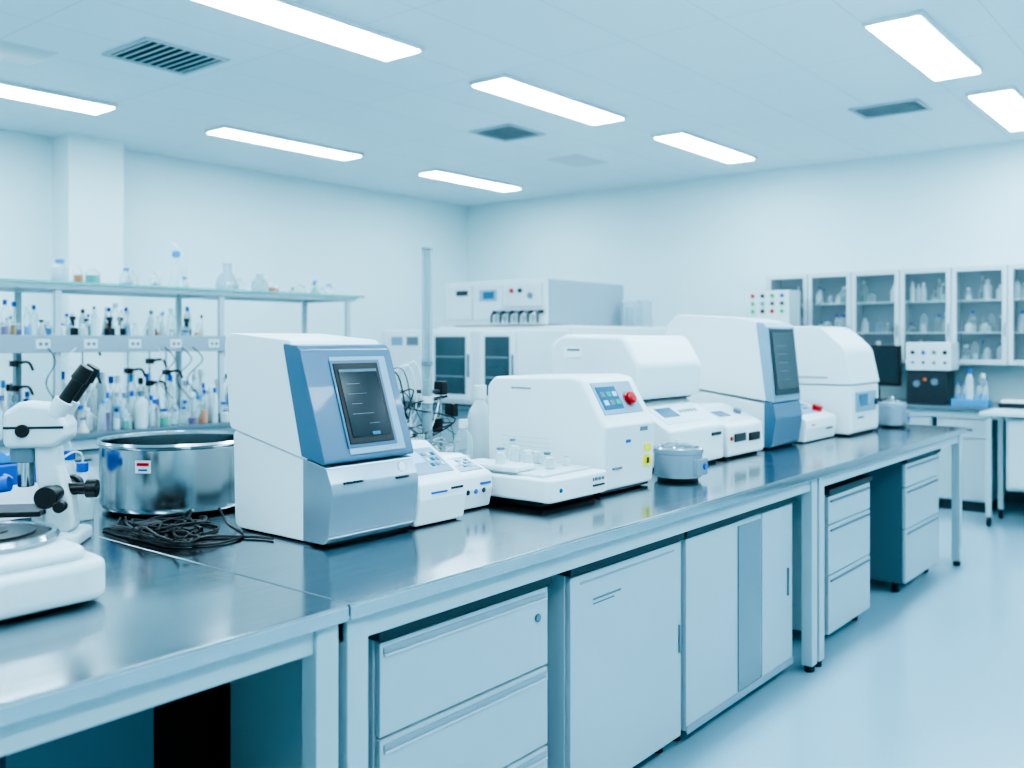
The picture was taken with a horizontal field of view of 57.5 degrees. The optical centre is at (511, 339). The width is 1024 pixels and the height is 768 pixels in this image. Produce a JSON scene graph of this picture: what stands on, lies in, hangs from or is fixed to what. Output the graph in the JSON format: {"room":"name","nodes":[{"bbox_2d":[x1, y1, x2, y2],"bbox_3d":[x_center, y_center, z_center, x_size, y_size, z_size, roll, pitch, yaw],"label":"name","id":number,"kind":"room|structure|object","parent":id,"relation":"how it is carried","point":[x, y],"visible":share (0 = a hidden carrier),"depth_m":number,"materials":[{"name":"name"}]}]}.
{"room":"laboratory","nodes":[
{"label":"laboratory","id":0,"kind":"room"},
{"bbox_2d":[52,133,122,412],"bbox_3d":[-3.814,-0.165,8.396,0.310,3.270,0.500,0,0,39],"label":"wall pillar","id":1,"kind":"structure","parent":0,"point":[87,171],"depth_m":8.27,"materials":[{"name":"white paint"}]},
{"bbox_2d":[0,129,467,411],"bbox_3d":[-4.421,-0.165,7.974,0.100,3.270,12.000,0,0,39],"label":"wall","id":2,"kind":"structure","parent":0,"point":[290,231],"depth_m":9.78,"materials":[{"name":"white paint"}]},
{"bbox_2d":[0,0,1023,206],"bbox_3d":[-0.110,-1.850,4.471,11.210,0.100,12.200,0,0,39],"label":"ceiling","id":3,"kind":"structure","parent":0,"point":[777,82],"depth_m":6.57,"materials":[{"name":"white paint"}]},
{"bbox_2d":[0,39,58,65],"bbox_3d":[-3.173,-1.796,5.768,0.400,0.009,0.550,0,0,39],"label":"access hatch","id":4,"kind":"object","parent":3,"relation":"in","point":[9,51],"depth_m":5.83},
{"bbox_2d":[0,80,117,113],"bbox_3d":[-3.620,-1.782,6.621,0.330,0.036,1.550,0,0,39],"label":"ceiling light panel","id":5,"kind":"object","parent":3,"relation":"in","point":[7,89],"depth_m":6.84,"materials":[{"name":"white plastic"}]},
{"bbox_2d":[101,36,229,75],"bbox_3d":[-2.193,-1.793,5.919,0.530,0.014,0.580,0,0,39],"label":"ceiling air vent","id":6,"kind":"object","parent":3,"relation":"in","point":[145,51],"depth_m":5.91,"materials":[{"name":"grey metal"}]},
{"bbox_2d":[204,125,363,159],"bbox_3d":[-2.028,-1.782,8.484,0.290,0.036,1.550,0,0,39],"label":"ceiling light panel","id":7,"kind":"object","parent":3,"relation":"in","point":[227,131],"depth_m":8.35,"materials":[{"name":"white plastic"}]},
{"bbox_2d":[193,0,424,60],"bbox_3d":[-1.145,-1.782,5.235,0.340,0.036,1.520,0,0,39],"label":"ceiling light panel","id":8,"kind":"object","parent":3,"relation":"in","point":[290,15],"depth_m":5.25,"materials":[{"name":"white plastic"}]},
{"bbox_2d":[417,169,522,190],"bbox_3d":[-0.444,-1.782,10.450,0.290,0.036,1.460,0,0,39],"label":"ceiling light panel","id":9,"kind":"object","parent":3,"relation":"in","point":[434,173],"depth_m":10.32,"materials":[{"name":"white plastic"}]},
{"bbox_2d":[469,123,545,141],"bbox_3d":[-0.039,-1.793,8.086,0.460,0.014,0.500,0,0,39],"label":"ceiling air vent","id":10,"kind":"object","parent":3,"relation":"in","point":[506,132],"depth_m":8.08,"materials":[{"name":"grey metal"}]},
{"bbox_2d":[469,73,626,124],"bbox_3d":[0.309,-1.782,6.984,0.330,0.036,1.530,0,0,39],"label":"ceiling light panel","id":11,"kind":"object","parent":3,"relation":"attached to","point":[506,85],"depth_m":6.84,"materials":[{"name":"white plastic"}]},
{"bbox_2d":[544,154,608,166],"bbox_3d":[0.650,-1.796,9.362,0.400,0.009,0.550,0,0,39],"label":"access hatch","id":12,"kind":"object","parent":3,"relation":"in","point":[575,160],"depth_m":9.31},
{"bbox_2d":[652,130,756,162],"bbox_3d":[1.810,-1.782,8.657,0.310,0.036,1.480,0,0,39],"label":"ceiling light panel","id":13,"kind":"object","parent":3,"relation":"attached to","point":[684,139],"depth_m":8.51,"materials":[{"name":"white plastic"}]},
{"bbox_2d":[848,98,932,119],"bbox_3d":[2.940,-1.793,7.249,0.520,0.014,0.400,0,0,39],"label":"ceiling air vent","id":14,"kind":"object","parent":3,"relation":"in","point":[909,105],"depth_m":7.24,"materials":[{"name":"grey metal"}]},
{"bbox_2d":[862,9,983,80],"bbox_3d":[2.551,-1.782,5.723,0.320,0.036,1.420,0,0,39],"label":"ceiling light panel","id":15,"kind":"object","parent":3,"relation":"attached to","point":[915,36],"depth_m":5.59,"materials":[{"name":"white plastic"}]},
{"bbox_2d":[966,85,1023,130],"bbox_3d":[3.882,-1.782,7.250,0.320,0.036,1.450,0,0,39],"label":"ceiling light panel","id":16,"kind":"object","parent":3,"relation":"attached to","point":[1005,105],"depth_m":6.99,"materials":[{"name":"white plastic"}]},
{"bbox_2d":[468,140,1023,492],"bbox_3d":[3.667,-0.165,9.197,11.110,3.270,0.100,0,0,39],"label":"wall","id":17,"kind":"structure","parent":0,"point":[695,246],"depth_m":9.94,"materials":[{"name":"white paint"}]},
{"bbox_2d":[767,264,1023,364],"bbox_3d":[4.105,-0.220,8.539,3.618,0.880,0.359,0,0,39],"label":"upper cabinet","id":18,"kind":"object","parent":17,"relation":"attached to","point":[978,308],"visible":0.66,"depth_m":8.74,"materials":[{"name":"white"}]},
{"bbox_2d":[1004,491,1023,503],"bbox_3d":[3.670,1.420,9.122,11.010,0.100,0.012,0,0,39],"label":"baseboard","id":19,"kind":"structure","parent":17,"relation":"attached to","point":[1011,497],"depth_m":8.41,"materials":[{"name":"black"}]},
{"bbox_2d":[632,501,1023,767],"bbox_3d":[-0.110,1.520,4.471,11.210,0.100,12.200,0,0,39],"label":"floor","id":20,"kind":"structure","parent":0,"point":[931,674],"depth_m":3.97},
{"bbox_2d":[0,707,153,767],"bbox_3d":[-1.182,1.095,2.275,0.535,0.730,0.360,0,0,39],"label":"storage cabinet","id":21,"kind":"object","parent":20,"relation":"on","point":[127,741],"visible":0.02,"depth_m":2.14,"materials":[{"name":"blue"}]},
{"bbox_2d":[0,405,237,498],"bbox_3d":[-3.178,1.020,6.158,1.500,0.900,5.150,0,0,39],"label":"laboratory bench","id":22,"kind":"object","parent":20,"relation":"on","point":[85,443],"visible":0.02,"depth_m":5.84,"materials":[{"name":"white metal"}]},
{"bbox_2d":[0,386,229,438],"bbox_3d":[-2.115,0.442,6.483,0.223,0.255,3.041,0,0,39],"label":"glassware","id":23,"kind":"object","parent":22,"relation":"on","point":[143,418],"visible":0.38,"depth_m":6.05,"materials":[{"name":"clear glass"}]},
{"bbox_2d":[0,278,364,425],"bbox_3d":[-3.057,0.101,6.066,0.704,0.938,4.960,0,0,39],"label":"shelf rack","id":24,"kind":"object","parent":22,"relation":"on","point":[83,339],"visible":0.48,"depth_m":6.38,"materials":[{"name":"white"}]},
{"bbox_2d":[50,251,331,295],"bbox_3d":[-2.275,-0.532,7.007,0.579,0.327,2.259,0,0,39],"label":"glassware","id":25,"kind":"object","parent":24,"relation":"on","point":[59,271],"visible":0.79,"depth_m":6.57,"materials":[{"name":"clear glass"}]},
{"bbox_2d":[0,535,348,767],"bbox_3d":[-1.921,1.020,1.459,1.739,0.900,2.840,0,0,39],"label":"workbench","id":26,"kind":"object","parent":20,"relation":"on","point":[162,629],"visible":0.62,"depth_m":1.85,"materials":[{"name":"metal"}]},
{"bbox_2d":[0,451,38,520],"bbox_3d":[-1.625,0.460,2.995,0.144,0.220,0.204,0,0,39],"label":"glove box","id":27,"kind":"object","parent":26,"relation":"on","point":[17,495],"visible":0.25,"depth_m":2.96,"materials":[{"name":"paper"}]},
{"bbox_2d":[0,363,99,544],"bbox_3d":[-1.326,0.318,2.629,0.310,0.504,0.256,0,0,0],"label":"microscope","id":28,"kind":"object","parent":26,"relation":"on","point":[35,432],"visible":0.91,"depth_m":2.59,"materials":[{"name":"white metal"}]},
{"bbox_2d":[0,520,104,619],"bbox_3d":[-1.242,0.497,1.973,0.495,0.146,0.632,0,0,39],"label":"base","id":29,"kind":"object","parent":26,"relation":"on","point":[41,570],"visible":1,"depth_m":1.96,"materials":[{"name":"plastic"}]},
{"bbox_2d":[230,576,551,767],"bbox_3d":[-0.336,1.075,2.646,0.620,0.790,0.683,0,0,39],"label":"base cabinet","id":30,"kind":"object","parent":20,"relation":"on","point":[463,686],"visible":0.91,"depth_m":2.45,"materials":[{"name":"metal"}]},
{"bbox_2d":[402,402,471,450],"bbox_3d":[0.207,1.020,9.174,1.750,0.900,2.600,0,0,39],"label":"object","id":31,"kind":"object","parent":20,"relation":"on","point":[463,410],"visible":0.02,"depth_m":8.29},
{"bbox_2d":[382,329,568,405],"bbox_3d":[-0.365,0.240,8.470,1.650,0.660,0.755,0,0,39],"label":"cabinet","id":32,"kind":"object","parent":31,"relation":"on","point":[465,359],"visible":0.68,"depth_m":8.03,"materials":[{"name":"metal"}]},
{"bbox_2d":[439,325,666,335],"bbox_3d":[0.463,0.220,9.456,1.692,0.700,1.740,0,0,39],"label":"shelf","id":33,"kind":"object","parent":31,"relation":"on","point":[573,329],"visible":0.04,"depth_m":8.76,"materials":[{"name":"metal"}]},
{"bbox_2d":[446,278,623,326],"bbox_3d":[0.217,-0.345,9.353,1.260,0.430,1.370,0,0,39],"label":"instrument","id":34,"kind":"object","parent":33,"relation":"on","point":[528,302],"visible":0.99,"depth_m":8.87,"materials":[{"name":"painted metal"},{"name":"plastic"},{"name":"glass"}]},
{"bbox_2d":[620,301,652,326],"bbox_3d":[1.233,-0.262,9.397,0.252,0.264,0.432,0,0,39],"label":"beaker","id":35,"kind":"object","parent":33,"relation":"on","point":[636,301],"visible":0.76,"depth_m":9.28,"materials":[{"name":"clear glass"}]},
{"bbox_2d":[79,448,822,767],"bbox_3d":[-0.158,1.020,3.628,1.739,0.900,2.746,0,0,39],"label":"workbench","id":36,"kind":"object","parent":20,"relation":"on","point":[390,580],"visible":0.48,"depth_m":2.60,"materials":[{"name":"metal"}]},
{"bbox_2d":[64,441,76,474],"bbox_3d":[-1.496,0.450,3.137,0.068,0.241,0.086,0,0,39],"label":"wash bottle","id":37,"kind":"object","parent":36,"relation":"on","point":[70,464],"visible":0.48,"depth_m":3.13,"materials":[{"name":"white plastic"}]},
{"bbox_2d":[64,451,93,520],"bbox_3d":[-1.371,0.460,2.958,0.068,0.219,0.086,0,0,39],"label":"wash bottle","id":38,"kind":"object","parent":36,"relation":"on","point":[86,505],"visible":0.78,"depth_m":2.95,"materials":[{"name":"white plastic"}]},
{"bbox_2d":[96,430,234,515],"bbox_3d":[-1.154,0.452,3.225,0.522,0.236,0.522,0,0,39],"label":"metal basin","id":39,"kind":"object","parent":36,"relation":"on","point":[148,473],"visible":0.84,"depth_m":3.01,"materials":[{"name":"metal"}]},
{"bbox_2d":[102,507,273,546],"bbox_3d":[-0.968,0.538,2.733,0.551,0.062,0.267,0,0,39],"label":"power cables","id":40,"kind":"object","parent":36,"relation":"on","point":[151,530],"visible":1,"depth_m":2.68,"materials":[{"name":"black rubber"}]},
{"bbox_2d":[225,333,417,545],"bbox_3d":[-0.576,0.274,2.815,0.501,0.591,0.343,0,0,39],"label":"laboratory analyzer","id":41,"kind":"object","parent":36,"relation":"on","point":[322,440],"visible":1,"depth_m":2.69,"materials":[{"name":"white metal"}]},
{"bbox_2d":[394,247,460,452],"bbox_3d":[-0.502,0.086,3.917,0.232,0.968,0.701,0,0,45],"label":"column","id":42,"kind":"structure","parent":36,"relation":"on","point":[430,425],"depth_m":3.99,"materials":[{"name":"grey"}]},
{"bbox_2d":[407,440,466,527],"bbox_3d":[-0.356,0.450,3.002,0.380,0.240,0.220,0,0,39],"label":"module","id":43,"kind":"object","parent":36,"relation":"on","point":[441,492],"visible":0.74,"depth_m":2.91,"materials":[{"name":"plastic"}]},
{"bbox_2d":[439,452,491,509],"bbox_3d":[-0.267,0.483,3.216,0.370,0.175,0.205,0,0,39],"label":"module","id":44,"kind":"object","parent":36,"relation":"on","point":[478,478],"visible":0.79,"depth_m":3.15,"materials":[{"name":"plastic"}]},
{"bbox_2d":[454,385,489,459],"bbox_3d":[-0.131,0.382,4.013,0.109,0.376,0.342,0,0,28],"label":"bottles","id":45,"kind":"object","parent":36,"relation":"on","point":[477,422],"visible":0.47,"depth_m":3.96,"materials":[{"name":"white plastic"}]},
{"bbox_2d":[472,438,605,508],"bbox_3d":[0.061,0.472,3.358,0.459,0.195,0.350,0,0,39],"label":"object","id":46,"kind":"object","parent":36,"relation":"on","point":[528,481],"visible":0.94,"depth_m":3.23,"materials":[{"name":"white plastic"}]},
{"bbox_2d":[488,374,653,493],"bbox_3d":[0.232,0.352,3.702,0.569,0.435,0.362,0,0,39],"label":"laboratory analyzer","id":47,"kind":"object","parent":36,"relation":"on","point":[602,421],"visible":0.74,"depth_m":3.54,"materials":[{"name":"plastic"}]},
{"bbox_2d":[552,335,722,470],"bbox_3d":[0.590,0.273,4.376,0.636,0.595,0.584,0,0,39],"label":"laboratory analyzer","id":48,"kind":"object","parent":36,"relation":"on","point":[665,370],"visible":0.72,"depth_m":4.22,"materials":[{"name":"plastic"}]},
{"bbox_2d":[653,439,707,481],"bbox_3d":[0.685,0.487,3.811,0.220,0.165,0.204,0,0,39],"label":"pot","id":49,"kind":"object","parent":36,"relation":"on","point":[677,461],"visible":1,"depth_m":3.74,"materials":[{"name":"metal"}]},
{"bbox_2d":[544,532,684,767],"bbox_3d":[0.156,1.075,3.252,0.620,0.790,0.701,0,0,39],"label":"storage cabinet","id":50,"kind":"object","parent":20,"relation":"on","point":[613,665],"visible":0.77,"depth_m":3.00,"materials":[{"name":"metal"}]},
{"bbox_2d":[673,496,794,740],"bbox_3d":[0.697,1.075,3.918,0.620,0.790,0.986,0,0,39],"label":"storage cabinet","id":51,"kind":"object","parent":20,"relation":"on","point":[736,571],"visible":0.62,"depth_m":3.65,"materials":[{"name":"metal"}]},
{"bbox_2d":[791,474,871,634],"bbox_3d":[1.460,1.090,4.857,0.620,0.760,0.616,0,0,39],"label":"base cabinet","id":52,"kind":"object","parent":20,"relation":"on","point":[847,501],"visible":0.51,"depth_m":4.59,"materials":[{"name":"metal"}]},
{"bbox_2d":[722,423,965,666],"bbox_3d":[1.500,1.020,5.668,1.739,0.900,2.508,0,0,39],"label":"workbench","id":53,"kind":"object","parent":20,"relation":"on","point":[840,458],"visible":0.42,"depth_m":4.95,"materials":[{"name":"metal"}]},
{"bbox_2d":[695,402,762,458],"bbox_3d":[0.959,0.448,4.736,0.516,0.245,0.400,0,0,39],"label":"laboratory analyzer","id":54,"kind":"object","parent":53,"relation":"on","point":[742,432],"visible":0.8,"depth_m":4.59,"materials":[{"name":"plastic"}]},
{"bbox_2d":[666,315,801,448],"bbox_3d":[1.223,0.215,5.158,0.646,0.711,0.364,0,0,39],"label":"laboratory analyzer","id":55,"kind":"object","parent":53,"relation":"on","point":[750,365],"visible":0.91,"depth_m":4.96,"materials":[{"name":"plastic"}]},
{"bbox_2d":[794,401,836,442],"bbox_3d":[1.580,0.450,5.449,0.479,0.240,0.450,0,0,39],"label":"meter","id":56,"kind":"object","parent":53,"relation":"on","point":[817,423],"visible":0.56,"depth_m":5.30,"materials":[{"name":"plastic"}]},
{"bbox_2d":[794,326,878,435],"bbox_3d":[1.929,0.243,5.851,0.607,0.654,0.505,0,0,39],"label":"instrument","id":57,"kind":"object","parent":53,"relation":"on","point":[837,370],"visible":0.58,"depth_m":5.61,"materials":[{"name":"plastic"}]},
{"bbox_2d":[878,396,909,427],"bbox_3d":[2.507,0.471,6.132,0.193,0.198,0.177,0,0,39],"label":"pot","id":58,"kind":"object","parent":53,"relation":"on","point":[892,413],"visible":0.99,"depth_m":6.07,"materials":[{"name":"metal"}]},
{"bbox_2d":[864,448,940,591],"bbox_3d":[2.255,1.075,5.835,0.620,0.790,0.716,0,0,39],"label":"base cabinet","id":59,"kind":"object","parent":20,"relation":"on","point":[904,495],"visible":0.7,"depth_m":5.48,"materials":[{"name":"metal"}]},
{"bbox_2d":[879,398,1022,512],"bbox_3d":[4.351,1.020,8.049,6.400,0.900,0.780,0,0,39],"label":"laboratory bench","id":60,"kind":"object","parent":20,"relation":"on","point":[974,439],"visible":0.15,"depth_m":8.00,"materials":[{"name":"white metal"}]},
{"bbox_2d":[746,290,799,326],"bbox_3d":[2.568,0.045,9.193,0.450,1.050,0.292,0,0,39],"label":"control box","id":61,"kind":"object","parent":60,"relation":"on","point":[783,306],"visible":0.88,"depth_m":9.07,"materials":[{"name":"white plastic"}]},
{"bbox_2d":[869,345,901,401],"bbox_3d":[3.364,0.310,8.619,0.450,0.520,0.220,0,0,39],"label":"desktop monitor","id":62,"kind":"object","parent":60,"relation":"on","point":[888,358],"visible":0.36,"depth_m":8.52,"materials":[{"name":"black plastic"}]},
{"bbox_2d":[906,342,958,404],"bbox_3d":[3.769,0.295,8.364,0.380,0.550,0.303,0,0,39],"label":"controller","id":63,"kind":"object","parent":60,"relation":"on","point":[930,366],"visible":1,"depth_m":8.27,"materials":[{"name":"plastic"}]},
{"bbox_2d":[951,369,991,406],"bbox_3d":[4.010,0.411,8.113,0.290,0.317,0.290,0,0,39],"label":"rack","id":64,"kind":"object","parent":60,"relation":"on","point":[967,399],"visible":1,"depth_m":8.05,"materials":[{"name":"blue plastic"}]},
{"bbox_2d":[979,408,1023,526],"bbox_3d":[4.418,1.018,7.085,1.480,0.905,0.530,0,0,39],"label":"lab table","id":65,"kind":"object","parent":20,"relation":"on","point":[1014,423],"visible":1,"depth_m":7.28,"materials":[{"name":"metal"}]},
{"bbox_2d":[999,399,1023,408],"bbox_3d":[4.293,0.540,7.883,0.280,0.060,0.250,0,0,39],"label":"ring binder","id":66,"kind":"object","parent":65,"relation":"on","point":[1007,403],"visible":1,"depth_m":7.83,"materials":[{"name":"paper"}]}
]}

